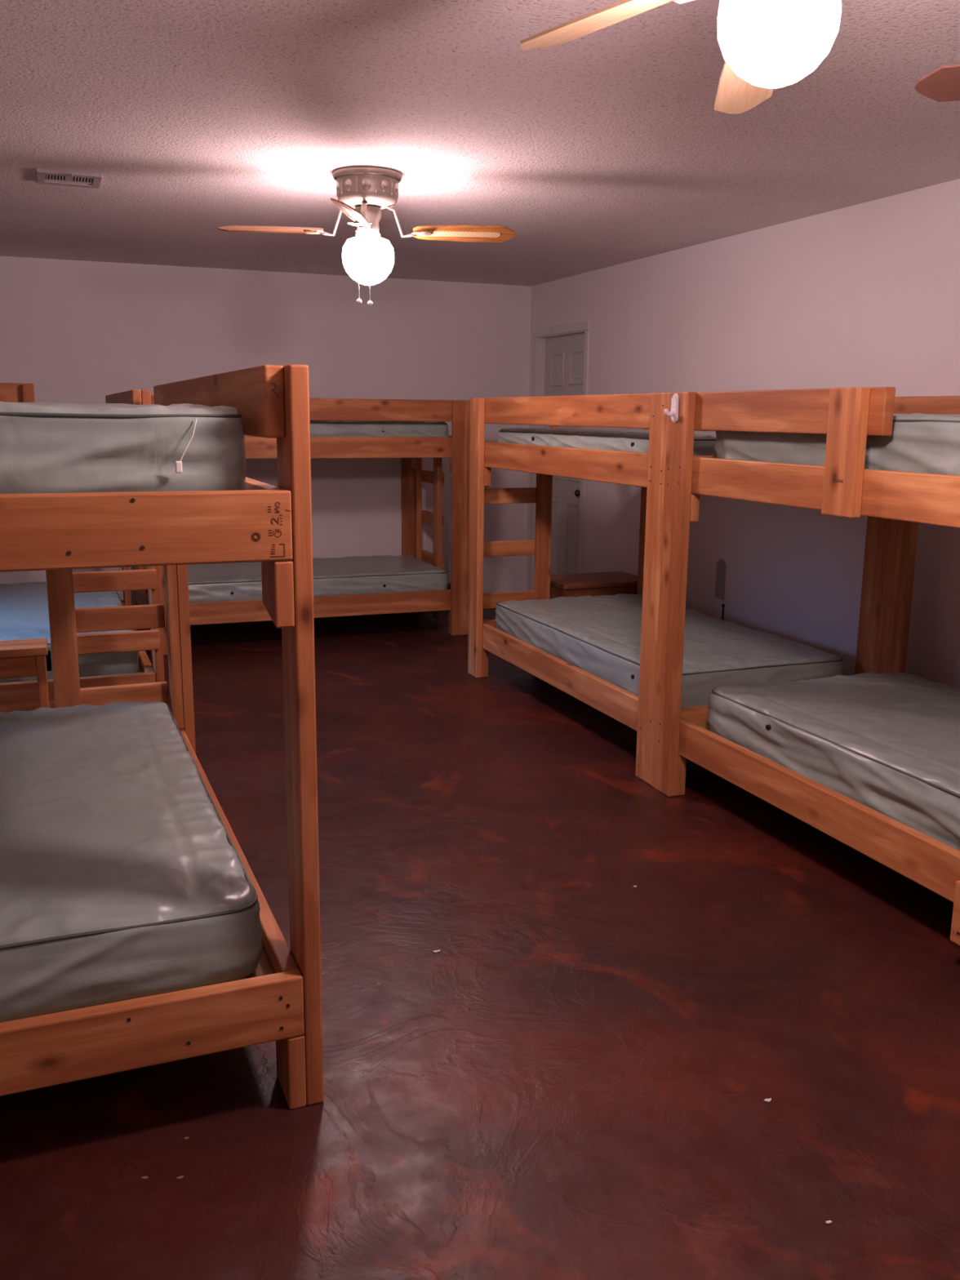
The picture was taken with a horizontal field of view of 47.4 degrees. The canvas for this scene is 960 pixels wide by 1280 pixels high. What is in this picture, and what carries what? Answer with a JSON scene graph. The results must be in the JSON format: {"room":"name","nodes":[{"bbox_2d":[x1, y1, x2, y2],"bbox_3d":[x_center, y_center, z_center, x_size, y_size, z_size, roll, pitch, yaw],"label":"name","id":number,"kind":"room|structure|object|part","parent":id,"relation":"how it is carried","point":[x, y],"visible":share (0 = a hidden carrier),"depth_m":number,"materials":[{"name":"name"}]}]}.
{"room":"dormitory","nodes":[
{"label":"dormitory","id":0,"kind":"room"},
{"bbox_2d":[0,256,531,605],"bbox_3d":[-2.436,-1.355,7.730,6.620,2.480,0.120,-4,13,-21],"label":"wall","id":1,"kind":"structure","parent":0,"point":[74,331],"depth_m":7.99,"materials":[{"name":"paint"}]},
{"bbox_2d":[0,608,959,1279],"bbox_3d":[-0.645,0.862,3.508,6.620,0.120,10.130,-4,13,-21],"label":"floor","id":2,"kind":"structure","parent":0,"point":[583,1068],"depth_m":2.66,"materials":[{"name":"red concrete"}]},
{"bbox_2d":[0,638,51,707],"bbox_3d":[-2.267,0.302,4.522,0.945,0.535,0.200,-4,13,-21],"label":"wooden bench","id":3,"kind":"object","parent":2,"relation":"on","point":[20,658],"visible":0.77,"depth_m":4.54,"materials":[{"name":"brown wood"}]},
{"bbox_3d":[-1.847,0.300,4.641,0.038,0.498,0.089,-4,13,-21],"label":"leg","id":4,"kind":"part","parent":3,"relation":"part of","materials":[{"name":"brown wood"}]},
{"bbox_2d":[0,389,164,712],"bbox_3d":[-2.381,-0.484,5.715,1.160,1.590,2.182,-4,13,-21],"label":"bunk bed","id":5,"kind":"object","parent":2,"relation":"on","point":[23,695],"visible":0.32,"depth_m":4.91,"materials":[{"name":"brown wood"}]},
{"bbox_2d":[0,581,138,682],"bbox_3d":[-2.406,-0.079,5.858,0.981,0.207,1.931,-4,13,-21],"label":"mattress","id":6,"kind":"object","parent":5,"relation":"on","point":[24,606],"visible":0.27,"depth_m":5.45,"materials":[{"name":"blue plastic"}]},
{"bbox_3d":[-2.009,0.254,4.889,1.080,0.140,0.039,-4,13,-21],"label":"rail","id":7,"kind":"part","parent":5,"relation":"part of","materials":[{"name":"brown wood"}]},
{"bbox_3d":[-1.896,-1.232,5.776,0.038,0.140,2.140,-4,13,-21],"label":"guard rail","id":8,"kind":"part","parent":5,"relation":"part of","materials":[{"name":"brown wood"}]},
{"bbox_3d":[-2.233,-0.717,6.847,0.039,1.590,0.140,-4,13,-21],"label":"post","id":9,"kind":"part","parent":5,"relation":"part of","materials":[{"name":"brown wood"}]},
{"bbox_3d":[-1.909,0.018,6.034,0.038,0.140,2.060,-4,13,-21],"label":"rail","id":10,"kind":"part","parent":5,"relation":"part of","materials":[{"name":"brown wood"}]},
{"bbox_3d":[-1.501,-0.333,5.026,0.039,1.590,0.140,-4,13,-21],"label":"post","id":11,"kind":"part","parent":5,"relation":"part of","materials":[{"name":"brown wood"}]},
{"bbox_2d":[0,364,324,1109],"bbox_3d":[-1.275,0.082,3.024,1.160,1.590,2.141,-4,13,-22],"label":"bunk bed","id":12,"kind":"object","parent":2,"relation":"on","point":[56,534],"visible":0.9,"depth_m":2.23,"materials":[{"name":"brown wood"}]},
{"bbox_3d":[-1.848,-0.815,3.757,0.595,0.140,0.038,-4,13,-22],"label":"guard rail","id":13,"kind":"part","parent":12,"relation":"part of","materials":[{"name":"brown wood"}]},
{"bbox_2d":[0,400,246,493],"bbox_3d":[-1.247,-0.513,2.858,0.977,0.216,1.911,-4,13,-22],"label":"mattress","id":14,"kind":"object","parent":12,"relation":"on","point":[46,447],"visible":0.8,"depth_m":2.10,"materials":[{"name":"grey plastic"}]},
{"bbox_2d":[0,701,262,1022],"bbox_3d":[-1.261,0.508,3.076,0.974,0.204,1.892,-4,13,-22],"label":"mattress","id":15,"kind":"object","parent":12,"relation":"on","point":[122,877],"visible":0.99,"depth_m":2.54,"materials":[{"name":"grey plastic"}]},
{"bbox_3d":[-0.877,-0.193,1.973,1.080,0.138,0.039,-4,13,-22],"label":"rail","id":16,"kind":"part","parent":12,"relation":"part of","materials":[{"name":"brown wood"}]},
{"bbox_3d":[-0.888,0.824,2.183,1.080,0.140,0.039,-4,13,-22],"label":"rail","id":17,"kind":"part","parent":12,"relation":"part of","materials":[{"name":"brown wood"}]},
{"bbox_3d":[-1.129,-0.146,4.139,0.039,1.590,0.140,-4,13,-22],"label":"post","id":18,"kind":"part","parent":12,"relation":"part of","materials":[{"name":"brown wood"}]},
{"bbox_3d":[-0.792,-0.666,3.091,0.038,0.140,2.095,-4,13,-22],"label":"guard rail","id":19,"kind":"part","parent":12,"relation":"part of","materials":[{"name":"brown wood"}]},
{"bbox_3d":[-0.797,0.588,3.328,0.038,0.140,2.060,-4,13,-22],"label":"rail","id":20,"kind":"part","parent":12,"relation":"part of","materials":[{"name":"brown wood"}]},
{"bbox_3d":[-0.786,-0.428,3.118,0.038,0.138,2.060,-4,13,-22],"label":"rail","id":21,"kind":"part","parent":12,"relation":"part of","materials":[{"name":"brown wood"}]},
{"bbox_3d":[-0.382,0.236,2.323,0.039,1.590,0.140,-4,13,-22],"label":"post","id":22,"kind":"part","parent":12,"relation":"part of","materials":[{"name":"brown wood"}]},
{"bbox_2d":[133,395,470,656],"bbox_3d":[-1.261,-0.858,7.582,2.140,1.590,1.160,-4,13,-21],"label":"bunk bed","id":23,"kind":"object","parent":2,"relation":"on","point":[411,450],"visible":0.52,"depth_m":7.28,"materials":[{"name":"brown wood"}]},
{"bbox_3d":[-2.396,-0.901,7.732,0.140,1.590,0.039,-4,13,-21],"label":"post","id":24,"kind":"part","parent":23,"relation":"part of","materials":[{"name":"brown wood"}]},
{"bbox_3d":[-2.244,-0.249,7.315,0.039,0.140,1.080,-4,13,-21],"label":"rail","id":25,"kind":"part","parent":23,"relation":"part of","materials":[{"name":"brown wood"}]},
{"bbox_3d":[-1.986,-0.686,6.711,0.140,1.590,0.039,-4,13,-21],"label":"post","id":26,"kind":"part","parent":23,"relation":"part of","materials":[{"name":"brown wood"}]},
{"bbox_2d":[187,555,448,602],"bbox_3d":[-1.287,-0.427,7.662,1.972,0.183,0.962,-4,13,-21],"label":"mattress","id":27,"kind":"object","parent":23,"relation":"on","point":[356,575],"visible":0.52,"depth_m":7.41,"materials":[{"name":"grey plastic"}]},
{"bbox_3d":[-1.075,-0.217,7.219,2.060,0.140,0.038,-4,13,-21],"label":"rail","id":28,"kind":"part","parent":23,"relation":"part of","materials":[{"name":"brown wood"}]},
{"bbox_2d":[244,420,448,436],"bbox_3d":[-1.276,-1.430,7.456,1.970,0.152,0.963,-4,13,-21],"label":"mattress","id":29,"kind":"object","parent":23,"relation":"on","point":[317,428],"visible":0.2,"depth_m":7.19,"materials":[{"name":"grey plastic"}]},
{"bbox_3d":[-1.065,-1.234,7.009,2.060,0.138,0.038,-4,13,-21],"label":"rail","id":30,"kind":"part","parent":23,"relation":"part of","materials":[{"name":"brown wood"}]},
{"bbox_3d":[-1.062,-1.468,6.961,2.140,0.140,0.038,-4,13,-21],"label":"guard rail","id":31,"kind":"part","parent":23,"relation":"part of","materials":[{"name":"brown wood"}]},
{"bbox_3d":[-0.535,-1.030,8.453,0.140,1.590,0.039,-4,13,-21],"label":"post","id":32,"kind":"part","parent":23,"relation":"part of","materials":[{"name":"brown wood"}]},
{"bbox_3d":[-0.289,-0.385,8.073,0.039,0.140,1.080,-4,13,-21],"label":"rail","id":33,"kind":"part","parent":23,"relation":"part of","materials":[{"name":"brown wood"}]},
{"bbox_3d":[-0.125,-0.815,7.433,0.140,1.590,0.039,-4,13,-21],"label":"post","id":34,"kind":"part","parent":23,"relation":"part of","materials":[{"name":"brown wood"}]},
{"bbox_2d":[549,571,637,599],"bbox_3d":[0.719,-0.154,6.989,0.624,0.492,0.424,-4,13,-21],"label":"storage chest","id":35,"kind":"object","parent":2,"relation":"on","point":[611,583],"visible":0.14,"depth_m":6.79,"materials":[{"name":"brown wood"}]},
{"bbox_3d":[0.721,-0.381,6.942,0.624,0.030,0.424,-4,13,-21],"label":"chest lid","id":36,"kind":"part","parent":35,"relation":"part of","materials":[{"name":"brown wood"}]},
{"bbox_2d":[467,392,888,785],"bbox_3d":[0.866,-0.416,5.550,1.161,1.590,2.140,-4,13,-21],"label":"bunk bed","id":37,"kind":"object","parent":2,"relation":"on","point":[646,471],"visible":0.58,"depth_m":5.12,"materials":[{"name":"brown wood"}]},
{"bbox_3d":[-0.022,-0.572,6.258,0.039,1.590,0.140,-4,13,-21],"label":"post","id":38,"kind":"part","parent":37,"relation":"part of","materials":[{"name":"brown wood"}]},
{"bbox_3d":[0.476,-0.077,6.618,1.080,0.140,0.039,-4,13,-21],"label":"rail","id":39,"kind":"part","parent":37,"relation":"part of","materials":[{"name":"brown wood"}]},
{"bbox_3d":[0.376,0.158,5.473,0.038,0.140,2.060,-4,13,-21],"label":"rail","id":40,"kind":"part","parent":37,"relation":"part of","materials":[{"name":"brown wood"}]},
{"bbox_3d":[0.386,-0.859,5.263,0.038,0.138,2.060,-4,13,-21],"label":"rail","id":41,"kind":"part","parent":37,"relation":"part of","materials":[{"name":"brown wood"}]},
{"bbox_3d":[0.389,-1.093,5.215,0.038,0.140,2.140,-4,13,-21],"label":"guard rail","id":42,"kind":"part","parent":37,"relation":"part of","materials":[{"name":"brown wood"}]},
{"bbox_2d":[497,427,715,455],"bbox_3d":[0.877,-0.976,5.425,0.982,0.127,1.932,-4,13,-21],"label":"mattress","id":43,"kind":"object","parent":37,"relation":"on","point":[631,440],"visible":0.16,"depth_m":5.09,"materials":[{"name":"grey plastic"}]},
{"bbox_3d":[1.021,-0.644,6.662,0.039,1.590,0.140,-4,13,-21],"label":"post","id":44,"kind":"part","parent":37,"relation":"part of","materials":[{"name":"brown wood"}]},
{"bbox_3d":[0.711,-0.188,4.437,0.039,1.590,0.140,-4,13,-21],"label":"post","id":45,"kind":"part","parent":37,"relation":"part of","materials":[{"name":"brown wood"}]},
{"bbox_2d":[495,593,844,707],"bbox_3d":[0.867,0.010,5.628,0.983,0.193,1.931,-4,13,-21],"label":"mattress","id":46,"kind":"object","parent":37,"relation":"on","point":[600,636],"visible":0.67,"depth_m":5.21,"materials":[{"name":"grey plastic"}]},
{"bbox_3d":[1.246,0.326,4.705,1.080,0.140,0.039,-4,13,-21],"label":"rail","id":47,"kind":"part","parent":37,"relation":"part of","materials":[{"name":"brown wood"}]},
{"bbox_3d":[1.754,-0.261,4.841,0.039,1.590,0.140,-4,13,-21],"label":"post","id":48,"kind":"part","parent":37,"relation":"part of","materials":[{"name":"brown wood"}]},
{"bbox_2d":[764,1097,771,1102],"bbox_3d":[0.644,1.030,2.450,0.017,0.004,0.011,3,12,10],"label":"scrap","id":49,"kind":"object","parent":2,"relation":"on","point":[770,1099],"visible":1,"depth_m":2.45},
{"bbox_2d":[651,386,959,946],"bbox_3d":[1.645,-0.005,3.598,1.161,1.590,2.140,-4,13,-21],"label":"bunk bed","id":50,"kind":"object","parent":2,"relation":"on","point":[841,487],"visible":0.73,"depth_m":3.76,"materials":[{"name":"brown wood"}]},
{"bbox_2d":[664,393,678,422],"bbox_3d":[0.725,-0.880,4.150,0.055,0.108,0.038,-4,13,-21],"label":"hook","id":51,"kind":"object","parent":50,"relation":"attached to","point":[673,414],"visible":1,"depth_m":4.15,"materials":[{"name":"white plastic"}]},
{"bbox_3d":[0.725,-0.865,4.154,0.055,0.036,0.022,-4,13,-21],"label":"hook arm","id":52,"kind":"part","parent":51,"relation":"part of","materials":[{"name":"white plastic"}]},
{"bbox_3d":[0.742,-0.882,4.157,0.016,0.108,0.038,-4,13,-21],"label":"hook plate","id":53,"kind":"part","parent":51,"relation":"part of","materials":[{"name":"white plastic"}]},
{"bbox_3d":[0.758,-0.161,4.307,0.039,1.590,0.140,-4,13,-21],"label":"post","id":54,"kind":"part","parent":50,"relation":"part of","materials":[{"name":"brown wood"}]},
{"bbox_3d":[1.256,0.334,4.667,1.080,0.140,0.039,-4,13,-21],"label":"rail","id":55,"kind":"part","parent":50,"relation":"part of","materials":[{"name":"brown wood"}]},
{"bbox_3d":[1.266,-0.683,4.457,1.080,0.138,0.039,-4,13,-21],"label":"rail","id":56,"kind":"part","parent":50,"relation":"part of","materials":[{"name":"brown wood"}]},
{"bbox_3d":[0.986,-0.777,3.717,0.038,0.140,1.144,-4,13,-21],"label":"guard rail","id":57,"kind":"part","parent":50,"relation":"part of","materials":[{"name":"brown wood"}]},
{"bbox_3d":[1.155,0.569,3.522,0.038,0.140,2.060,-4,13,-21],"label":"rail","id":58,"kind":"part","parent":50,"relation":"part of","materials":[{"name":"brown wood"}]},
{"bbox_3d":[1.166,-0.448,3.312,0.038,0.138,2.060,-4,13,-21],"label":"rail","id":59,"kind":"part","parent":50,"relation":"part of","materials":[{"name":"brown wood"}]},
{"bbox_2d":[706,671,959,850],"bbox_3d":[1.667,0.421,3.637,0.988,0.209,1.888,-4,13,-21],"label":"mattress","id":60,"kind":"object","parent":50,"relation":"on","point":[888,743],"visible":0.92,"depth_m":3.76,"materials":[{"name":"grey plastic"}]},
{"bbox_2d":[765,724,771,730],"bbox_3d":[1.031,0.312,3.907,0.012,0.020,0.020,-4,13,-21],"label":"air vent","id":61,"kind":"object","parent":60,"relation":"attached to","point":[768,726],"depth_m":3.90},
{"bbox_2d":[713,413,959,475],"bbox_3d":[1.659,-0.608,3.472,0.986,0.212,1.896,-4,13,-21],"label":"mattress","id":62,"kind":"object","parent":50,"relation":"on","point":[917,442],"visible":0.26,"depth_m":3.27,"materials":[{"name":"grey plastic"}]},
{"bbox_3d":[1.801,-0.234,4.711,0.039,1.590,0.140,-4,13,-21],"label":"post","id":63,"kind":"part","parent":50,"relation":"part of","materials":[{"name":"brown wood"}]},
{"bbox_3d":[2.138,-0.749,3.640,0.038,0.140,2.140,-4,13,-21],"label":"guard rail","id":64,"kind":"part","parent":50,"relation":"part of","materials":[{"name":"brown wood"}]},
{"bbox_2d":[0,0,959,286],"bbox_3d":[-0.618,-1.684,2.983,6.620,0.120,10.130,-4,13,-21],"label":"ceiling","id":65,"kind":"structure","parent":0,"point":[608,146],"depth_m":3.82,"materials":[{"name":"white paint"}]},
{"bbox_2d":[35,168,102,188],"bbox_3d":[-1.761,-1.974,4.686,0.260,0.024,0.280,-4,13,-21],"label":"ceiling vent","id":66,"kind":"object","parent":65,"relation":"in","point":[43,176],"visible":1,"depth_m":4.67,"materials":[{"name":"metal"}]},
{"bbox_3d":[-1.744,-1.962,4.644,0.190,0.018,0.186,-4,13,-21],"label":"damper lever","id":67,"kind":"part","parent":66,"relation":"part of","materials":[{"name":"paint"}]},
{"bbox_2d":[217,166,515,306],"bbox_3d":[-0.486,-1.679,4.602,0.899,0.541,0.940,11,15,40],"label":"ceiling fan","id":68,"kind":"object","parent":65,"relation":"hanging from","point":[362,192],"visible":1,"depth_m":4.55,"materials":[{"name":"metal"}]},
{"bbox_3d":[-0.879,-1.721,4.584,0.435,0.006,0.124,0,30,-4],"label":"blade","id":69,"kind":"part","parent":68,"relation":"part of","materials":[{"name":"brown wood"}]},
{"bbox_3d":[-0.490,-1.640,4.211,0.124,0.006,0.435,26,12,-3],"label":"blade","id":70,"kind":"part","parent":68,"relation":"part of","materials":[{"name":"brown wood"}]},
{"bbox_3d":[-0.507,-1.559,4.559,0.022,0.307,0.076,7,13,29],"label":"pull chain","id":71,"kind":"part","parent":68,"relation":"part of","materials":[{"name":"white plastic"}]},
{"bbox_3d":[-0.473,-1.613,4.632,0.220,0.214,0.220,-4,13,-21],"label":"glass globe","id":72,"kind":"part","parent":68,"relation":"part of"},
{"bbox_3d":[-0.461,-1.555,4.563,0.022,0.315,0.068,-4,13,-21],"label":"pull chain","id":73,"kind":"part","parent":68,"relation":"part of","materials":[{"name":"white plastic"}]},
{"bbox_3d":[-0.065,-1.723,4.635,0.435,0.006,0.124,0,-9,-4],"label":"blade","id":74,"kind":"part","parent":68,"relation":"part of","materials":[{"name":"brown wood"}]},
{"bbox_2d":[520,0,841,114],"bbox_3d":[0.352,-1.143,1.776,1.024,0.433,1.214,-4,13,-21],"label":"ceiling fan","id":75,"kind":"object","parent":65,"relation":"hanging from","point":[766,46],"visible":1,"depth_m":1.80,"materials":[{"name":"light wood"},{"name":"frosted glass"},{"name":"brass metal"}]},
{"bbox_3d":[0.241,-1.214,2.135,0.124,0.006,0.470,-22,23,-33],"label":"blade","id":76,"kind":"part","parent":75,"relation":"part of","materials":[{"name":"brown wood"}]},
{"bbox_3d":[0.554,-1.171,2.226,0.124,0.006,0.470,-10,2,8],"label":"blade","id":77,"kind":"part","parent":75,"relation":"part of","materials":[{"name":"brown wood"}]},
{"bbox_3d":[0.498,-1.030,1.829,0.200,0.195,0.200,-4,13,-21],"label":"glass globe","id":78,"kind":"part","parent":75,"relation":"part of"},
{"bbox_2d":[914,64,959,102],"bbox_3d":[1.633,-1.243,2.328,0.949,0.433,0.949,-5,13,-24],"label":"ceiling fan","id":79,"kind":"object","parent":65,"relation":"hanging from","point":[942,84],"visible":1,"depth_m":2.53,"materials":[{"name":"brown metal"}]},
{"bbox_2d":[525,178,959,688],"bbox_3d":[2.225,-0.610,4.353,0.120,2.480,9.730,-4,13,-21],"label":"wall","id":80,"kind":"structure","parent":0,"point":[867,294],"depth_m":5.69,"materials":[{"name":"paint"}]},
{"bbox_2d":[528,320,590,591],"bbox_3d":[0.638,-1.273,8.308,0.134,2.149,0.940,-4,13,-21],"label":"trim","id":81,"kind":"structure","parent":80,"relation":"attached to","point":[539,344],"depth_m":8.30,"materials":[{"name":"paint"}]},
{"bbox_2d":[543,333,584,574],"bbox_3d":[0.627,-1.243,8.310,0.107,2.073,0.802,-4,13,-21],"label":"door","id":82,"kind":"structure","parent":80,"relation":"in","point":[564,355],"depth_m":8.29,"materials":[{"name":"paint"}]},
{"bbox_3d":[0.728,-1.077,8.029,0.072,0.060,0.060,-4,13,-21],"label":"knob","id":83,"kind":"part","parent":82,"relation":"part of","materials":[{"name":"metal"}]},
{"bbox_2d":[715,558,725,599],"bbox_3d":[1.398,-0.355,6.358,0.004,0.235,0.090,-4,13,-21],"label":"wall patch","id":84,"kind":"structure","parent":80,"relation":"attached to","point":[721,565],"depth_m":6.35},
{"bbox_2d":[721,604,724,619],"bbox_3d":[1.411,-0.161,6.355,0.008,0.095,0.020,-4,13,-21],"label":"wall hook","id":85,"kind":"object","parent":80,"relation":"attached to","point":[722,605],"visible":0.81,"depth_m":6.35,"materials":[{"name":"black metal"}]}
]}

